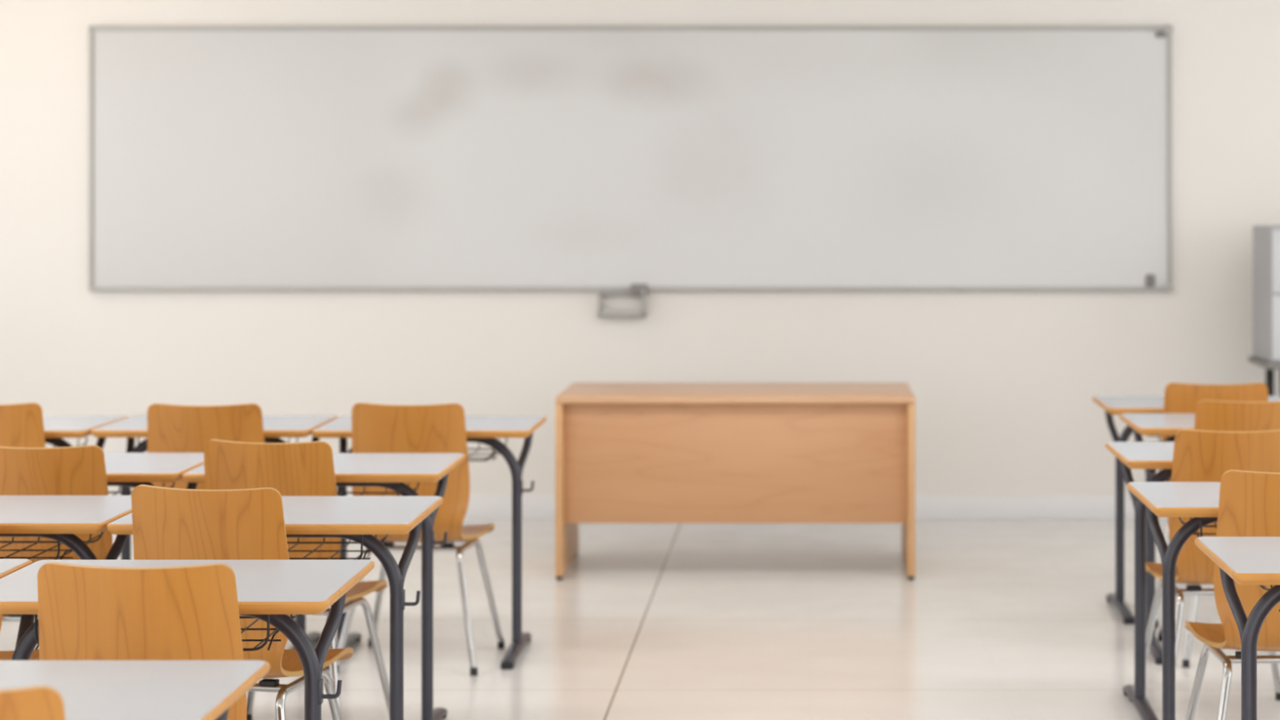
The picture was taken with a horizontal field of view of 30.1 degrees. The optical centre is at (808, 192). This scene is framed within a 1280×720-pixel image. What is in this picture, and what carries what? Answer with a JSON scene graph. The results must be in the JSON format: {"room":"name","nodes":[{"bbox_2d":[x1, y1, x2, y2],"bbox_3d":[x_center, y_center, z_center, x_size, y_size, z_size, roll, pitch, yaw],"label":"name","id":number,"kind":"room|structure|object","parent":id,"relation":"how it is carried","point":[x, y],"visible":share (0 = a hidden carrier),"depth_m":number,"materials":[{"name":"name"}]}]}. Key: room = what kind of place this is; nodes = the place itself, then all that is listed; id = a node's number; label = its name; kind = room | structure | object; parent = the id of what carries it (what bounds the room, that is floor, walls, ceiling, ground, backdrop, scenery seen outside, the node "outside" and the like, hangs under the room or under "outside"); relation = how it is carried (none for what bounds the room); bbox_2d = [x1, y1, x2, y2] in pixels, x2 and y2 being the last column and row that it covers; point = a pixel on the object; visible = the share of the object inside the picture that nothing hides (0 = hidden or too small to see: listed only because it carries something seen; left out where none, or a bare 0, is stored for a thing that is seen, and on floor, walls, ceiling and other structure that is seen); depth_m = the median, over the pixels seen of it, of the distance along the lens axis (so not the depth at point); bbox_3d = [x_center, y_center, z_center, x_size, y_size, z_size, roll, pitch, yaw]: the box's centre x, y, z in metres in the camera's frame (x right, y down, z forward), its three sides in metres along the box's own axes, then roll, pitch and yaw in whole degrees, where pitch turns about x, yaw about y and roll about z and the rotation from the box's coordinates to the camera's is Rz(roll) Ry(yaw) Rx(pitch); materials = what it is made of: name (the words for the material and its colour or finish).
{"room":"classroom","nodes":[
{"label":"classroom","id":0,"kind":"room"},
{"bbox_2d":[0,0,1279,495],"bbox_3d":[-0.250,-0.035,11.220,9.100,3.150,0.100,0,0,0],"label":"wall","id":1,"kind":"structure","parent":0,"point":[1003,385],"depth_m":11.17,"materials":[{"name":"paint"}]},
{"bbox_2d":[88,24,1173,317],"bbox_3d":[-0.835,-0.102,11.134,5.102,1.374,0.071,0,0,0],"label":"whiteboard","id":2,"kind":"object","parent":1,"relation":"attached to","point":[610,161],"visible":1,"depth_m":11.15,"materials":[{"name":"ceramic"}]},
{"bbox_2d":[346,495,1167,519],"bbox_3d":[-0.250,1.485,11.164,8.900,0.110,0.012,0,0,0],"label":"baseboard","id":3,"kind":"structure","parent":1,"relation":"attached to","point":[480,507],"depth_m":11.16,"materials":[{"name":"tile"}]},
{"bbox_2d":[0,519,1279,719],"bbox_3d":[-0.250,1.590,4.035,9.100,0.100,14.470,0,0,0],"label":"floor","id":4,"kind":"structure","parent":0,"point":[997,619],"depth_m":8.32,"materials":[{"name":"beige tile"}]},
{"bbox_2d":[0,559,32,578],"bbox_3d":[-1.996,1.157,4.718,0.715,0.765,0.598,0,0,0],"label":"table","id":5,"kind":"object","parent":4,"relation":"on","point":[7,566],"visible":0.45,"depth_m":4.93,"materials":[{"name":"white laminate"}]},
{"bbox_2d":[0,614,39,660],"bbox_3d":[-2.050,1.108,5.614,0.475,0.864,0.513,0,0,0],"label":"chair","id":6,"kind":"object","parent":4,"relation":"on","point":[4,655],"visible":0.18,"depth_m":5.74,"materials":[{"name":"brown wood"}]},
{"bbox_2d":[0,402,45,447],"bbox_3d":[-2.661,1.108,7.814,0.475,0.864,0.513,0,0,-3],"label":"chair","id":7,"kind":"object","parent":4,"relation":"on","point":[21,424],"visible":0.1,"depth_m":7.62,"materials":[{"name":"brown wood"}]},
{"bbox_2d":[0,685,65,719],"bbox_3d":[-1.205,1.108,3.444,0.475,0.864,0.513,0,0,0],"label":"chair","id":8,"kind":"object","parent":4,"relation":"on","point":[37,702],"visible":1,"depth_m":3.23,"materials":[{"name":"brown wood"}]},
{"bbox_2d":[0,444,112,622],"bbox_3d":[-2.062,1.108,6.544,0.475,0.864,0.513,0,0,2],"label":"chair","id":9,"kind":"object","parent":4,"relation":"on","point":[80,470],"visible":0.16,"depth_m":6.33,"materials":[{"name":"brown wood"}]},
{"bbox_2d":[0,495,132,563],"bbox_3d":[-2.013,1.157,5.768,0.715,0.765,0.598,0,0,0],"label":"table","id":10,"kind":"object","parent":4,"relation":"on","point":[58,518],"visible":0.53,"depth_m":5.74,"materials":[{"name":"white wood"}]},
{"bbox_2d":[42,415,128,449],"bbox_3d":[-2.716,1.157,7.941,0.715,0.765,0.598,0,0,0],"label":"table","id":11,"kind":"object","parent":4,"relation":"on","point":[55,427],"visible":0.2,"depth_m":7.91,"materials":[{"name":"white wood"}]},
{"bbox_2d":[0,660,269,719],"bbox_3d":[-1.246,1.157,3.631,0.715,0.765,0.598,0,0,0],"label":"table","id":12,"kind":"object","parent":4,"relation":"on","point":[89,690],"visible":0.84,"depth_m":3.74,"materials":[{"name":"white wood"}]},
{"bbox_2d":[37,561,246,719],"bbox_3d":[-1.218,1.108,4.524,0.475,0.864,0.513,0,0,3],"label":"chair","id":13,"kind":"object","parent":4,"relation":"on","point":[86,612],"visible":0.76,"depth_m":4.32,"materials":[{"name":"brown wood"}]},
{"bbox_2d":[104,453,204,495],"bbox_3d":[-2.099,1.157,6.763,0.715,0.765,0.598,0,0,0],"label":"table","id":14,"kind":"object","parent":4,"relation":"on","point":[132,470],"visible":0.17,"depth_m":6.73,"materials":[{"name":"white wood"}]},
{"bbox_2d":[0,560,374,719],"bbox_3d":[-1.270,1.157,4.706,0.715,0.765,0.598,0,0,0],"label":"table","id":15,"kind":"object","parent":4,"relation":"on","point":[268,591],"visible":0.59,"depth_m":4.67,"materials":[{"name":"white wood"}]},
{"bbox_2d":[91,415,338,648],"bbox_3d":[-1.990,1.157,7.953,0.715,0.765,0.598,0,0,0],"label":"table","id":16,"kind":"object","parent":4,"relation":"on","point":[275,427],"visible":0.22,"depth_m":7.91,"materials":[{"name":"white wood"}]},
{"bbox_2d":[146,403,295,621],"bbox_3d":[-1.937,1.108,7.794,0.475,0.864,0.513,0,0,0],"label":"chair","id":17,"kind":"object","parent":4,"relation":"on","point":[171,428],"visible":0.16,"depth_m":7.59,"materials":[{"name":"brown wood"}]},
{"bbox_2d":[131,484,353,719],"bbox_3d":[-1.354,1.108,5.651,0.475,0.864,0.513,0,0,10],"label":"chair","id":18,"kind":"object","parent":4,"relation":"on","point":[168,523],"visible":0.43,"depth_m":5.45,"materials":[{"name":"brown wood"}]},
{"bbox_2d":[106,496,443,719],"bbox_3d":[-1.288,1.157,5.756,0.715,0.765,0.598,0,0,0],"label":"table","id":19,"kind":"object","parent":4,"relation":"on","point":[354,518],"visible":0.56,"depth_m":5.71,"materials":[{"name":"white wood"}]},
{"bbox_2d":[204,439,390,719],"bbox_3d":[-1.446,1.108,6.661,0.475,0.864,0.513,0,0,9],"label":"chair","id":20,"kind":"object","parent":4,"relation":"on","point":[306,468],"visible":0.45,"depth_m":6.46,"materials":[{"name":"brown wood"}]},
{"bbox_2d":[182,453,466,719],"bbox_3d":[-1.373,1.157,6.751,0.715,0.765,0.598,0,0,0],"label":"table","id":21,"kind":"object","parent":4,"relation":"on","point":[390,471],"visible":0.59,"depth_m":6.71,"materials":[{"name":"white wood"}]},
{"bbox_2d":[337,402,504,675],"bbox_3d":[-1.274,1.108,7.813,0.475,0.864,0.513,0,0,4],"label":"chair","id":22,"kind":"object","parent":4,"relation":"on","point":[375,428],"visible":0.59,"depth_m":7.62,"materials":[{"name":"brown wood"}]},
{"bbox_2d":[311,415,546,669],"bbox_3d":[-1.266,1.157,7.941,0.715,0.765,0.598,0,0,0],"label":"table","id":23,"kind":"object","parent":4,"relation":"on","point":[483,429],"visible":0.57,"depth_m":7.90,"materials":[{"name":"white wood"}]},
{"bbox_2d":[555,382,915,579],"bbox_3d":[-0.290,1.175,9.750,1.430,0.730,0.700,0,0,0],"label":"desk","id":24,"kind":"object","parent":4,"relation":"on","point":[625,452],"visible":1,"depth_m":9.45,"materials":[{"name":"brown wood"}]},
{"bbox_2d":[1105,441,1174,719],"bbox_3d":[1.280,1.157,7.071,0.715,0.765,0.598,0,0,0],"label":"table","id":25,"kind":"object","parent":4,"relation":"on","point":[1149,455],"visible":0.54,"depth_m":7.03,"materials":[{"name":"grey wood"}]},
{"bbox_2d":[1119,413,1195,664],"bbox_3d":[1.448,1.157,8.021,0.715,0.765,0.598,0,0,0],"label":"table","id":26,"kind":"object","parent":4,"relation":"on","point":[1142,424],"visible":0.25,"depth_m":7.98,"materials":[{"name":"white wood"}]},
{"bbox_2d":[1126,481,1220,719],"bbox_3d":[1.210,1.157,6.051,0.715,0.765,0.598,0,0,0],"label":"table","id":27,"kind":"object","parent":4,"relation":"on","point":[1197,500],"visible":0.7,"depth_m":6.01,"materials":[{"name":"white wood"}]},
{"bbox_2d":[1092,395,1279,624],"bbox_3d":[1.440,1.157,8.741,0.715,0.765,0.598,0,0,0],"label":"table","id":28,"kind":"object","parent":4,"relation":"on","point":[1112,405],"visible":0.3,"depth_m":8.70,"materials":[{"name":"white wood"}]},
{"bbox_2d":[1130,429,1279,719],"bbox_3d":[1.221,1.108,6.974,0.475,0.864,0.513,0,0,-3],"label":"chair","id":29,"kind":"object","parent":4,"relation":"on","point":[1198,455],"visible":0.41,"depth_m":6.77,"materials":[{"name":"brown wood"}]},
{"bbox_2d":[1155,382,1267,627],"bbox_3d":[1.455,1.108,8.634,0.475,0.864,0.513,0,0,0],"label":"chair","id":30,"kind":"object","parent":4,"relation":"on","point":[1179,397],"visible":0.11,"depth_m":8.42,"materials":[{"name":"brown wood"}]},
{"bbox_2d":[1157,400,1279,667],"bbox_3d":[1.442,1.108,7.934,0.475,0.864,0.513,0,0,-2],"label":"chair","id":31,"kind":"object","parent":4,"relation":"on","point":[1210,415],"visible":0.16,"depth_m":7.72,"materials":[{"name":"brown wood"}]},
{"bbox_2d":[1184,469,1279,719],"bbox_3d":[1.186,1.108,5.974,0.475,0.864,0.513,0,0,-1],"label":"chair","id":32,"kind":"object","parent":4,"relation":"on","point":[1249,501],"visible":0.77,"depth_m":5.79,"materials":[{"name":"brown wood"}]},
{"bbox_2d":[1194,536,1279,719],"bbox_3d":[1.226,1.157,5.041,0.715,0.765,0.598,0,0,0],"label":"table","id":33,"kind":"object","parent":4,"relation":"on","point":[1242,560],"visible":1,"depth_m":5.00,"materials":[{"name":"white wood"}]},
{"bbox_2d":[1248,225,1279,395],"bbox_3d":[2.350,0.845,10.652,0.660,1.390,0.456,0,0,0],"label":"flip chart","id":34,"kind":"object","parent":4,"relation":"on","point":[1266,238],"visible":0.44,"depth_m":10.54,"materials":[{"name":"plastic"}]}
]}

